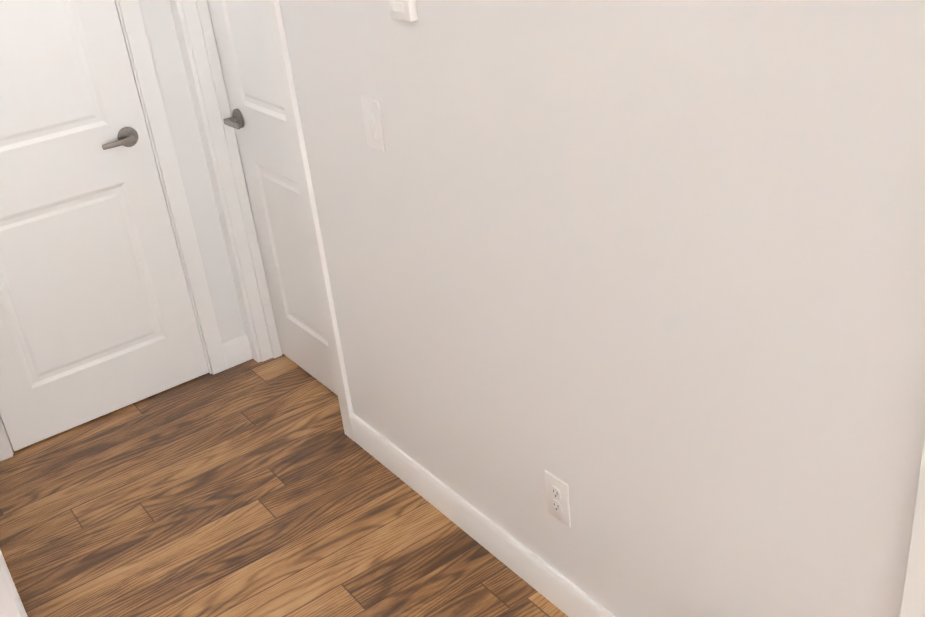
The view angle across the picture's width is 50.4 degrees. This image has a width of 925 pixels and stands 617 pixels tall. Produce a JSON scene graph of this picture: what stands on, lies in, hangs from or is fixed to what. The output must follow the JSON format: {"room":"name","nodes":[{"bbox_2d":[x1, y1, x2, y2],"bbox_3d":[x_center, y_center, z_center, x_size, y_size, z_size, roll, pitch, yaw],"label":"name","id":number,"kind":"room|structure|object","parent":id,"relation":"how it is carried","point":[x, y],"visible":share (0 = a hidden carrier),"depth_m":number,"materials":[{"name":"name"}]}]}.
{"room":"hallway","nodes":[
{"label":"hallway","id":0,"kind":"room"},
{"bbox_2d":[0,566,20,616],"bbox_3d":[-1.604,-0.352,2.372,0.118,2.430,1.101,-23,32,-29],"label":"wall","id":1,"kind":"structure","parent":0,"point":[8,607],"depth_m":2.46,"materials":[{"name":"white paint"}]},
{"bbox_2d":[0,550,23,606],"bbox_3d":[-1.523,-0.177,2.379,0.134,2.097,0.739,-23,32,-29],"label":"trim","id":2,"kind":"structure","parent":1,"relation":"attached to","point":[9,579],"depth_m":2.54,"materials":[{"name":"white paint"}]},
{"bbox_2d":[138,0,245,342],"bbox_3d":[-1.357,-0.739,3.065,1.224,2.430,0.118,-23,32,-29],"label":"wall","id":3,"kind":"structure","parent":0,"point":[160,29],"depth_m":3.42,"materials":[{"name":"white paint"}]},
{"bbox_2d":[0,0,208,450],"bbox_3d":[-1.362,-0.531,3.094,0.732,2.022,0.146,-23,32,-29],"label":"door","id":4,"kind":"structure","parent":3,"relation":"in","point":[97,318],"depth_m":3.27,"materials":[{"name":"white paint"}]},
{"bbox_2d":[0,0,227,461],"bbox_3d":[-1.381,-0.572,3.107,0.860,2.102,0.134,-23,32,-29],"label":"trim","id":5,"kind":"structure","parent":3,"relation":"attached to","point":[143,67],"depth_m":3.36,"materials":[{"name":"white paint"}]},
{"bbox_2d":[14,334,252,616],"bbox_3d":[-0.964,0.484,3.160,1.106,0.105,0.983,-23,32,-29],"label":"baseboard","id":6,"kind":"structure","parent":3,"relation":"attached to","point":[237,350],"depth_m":3.75,"materials":[{"name":"white paint"}]},
{"bbox_2d":[0,354,567,616],"bbox_3d":[0.318,1.610,0.883,7.900,0.060,9.118,-23,32,-29],"label":"floor","id":7,"kind":"structure","parent":0,"point":[254,488],"depth_m":2.93,"materials":[{"name":"brown wood"}]},
{"bbox_2d":[279,0,924,616],"bbox_3d":[1.407,0.317,0.424,0.118,2.430,7.736,-23,32,-29],"label":"wall","id":8,"kind":"structure","parent":0,"point":[643,280],"depth_m":1.82,"materials":[{"name":"white paint"}]},
{"bbox_2d":[169,0,353,440],"bbox_3d":[-0.638,-0.636,3.075,0.134,2.097,0.784,-23,32,-29],"label":"trim","id":9,"kind":"structure","parent":8,"relation":"attached to","point":[197,42],"depth_m":3.30,"materials":[{"name":"white paint"}]},
{"bbox_2d":[207,0,337,395],"bbox_3d":[-0.593,-0.624,3.110,0.146,2.018,0.656,-23,32,-29],"label":"door","id":10,"kind":"structure","parent":8,"relation":"in","point":[256,121],"depth_m":3.29,"materials":[{"name":"white paint"}]},
{"bbox_2d":[360,97,385,151],"bbox_3d":[-0.222,-0.450,2.409,0.013,0.125,0.080,-23,32,-29],"label":"light switch","id":11,"kind":"object","parent":8,"relation":"attached to","point":[373,123],"visible":1,"depth_m":2.40,"materials":[{"name":"white plastic"}]},
{"bbox_2d":[389,0,417,21],"bbox_3d":[-0.132,-0.674,2.094,0.024,0.116,0.080,-23,32,-29],"label":"thermostat","id":12,"kind":"object","parent":8,"relation":"attached to","point":[405,10],"visible":1,"depth_m":2.09,"materials":[{"name":"white plastic"}]},
{"bbox_2d":[350,413,614,616],"bbox_3d":[1.701,1.491,0.633,0.014,0.105,6.953,-23,32,-29],"label":"baseboard","id":13,"kind":"structure","parent":8,"relation":"attached to","point":[552,585],"depth_m":2.69,"materials":[{"name":"white paint"}]},
{"bbox_2d":[544,470,570,527],"bbox_3d":[0.223,0.449,2.318,0.009,0.125,0.080,-23,32,-29],"label":"electrical outlet","id":14,"kind":"object","parent":8,"relation":"attached to","point":[557,497],"visible":1,"depth_m":2.31,"materials":[{"name":"white plastic"}]},
{"bbox_2d":[900,439,924,616],"bbox_3d":[0.973,0.222,1.065,0.150,2.097,0.894,-23,32,-29],"label":"door frame","id":15,"kind":"structure","parent":8,"relation":"attached to","point":[913,601],"depth_m":1.49,"materials":[{"name":"white paint"}]}
]}

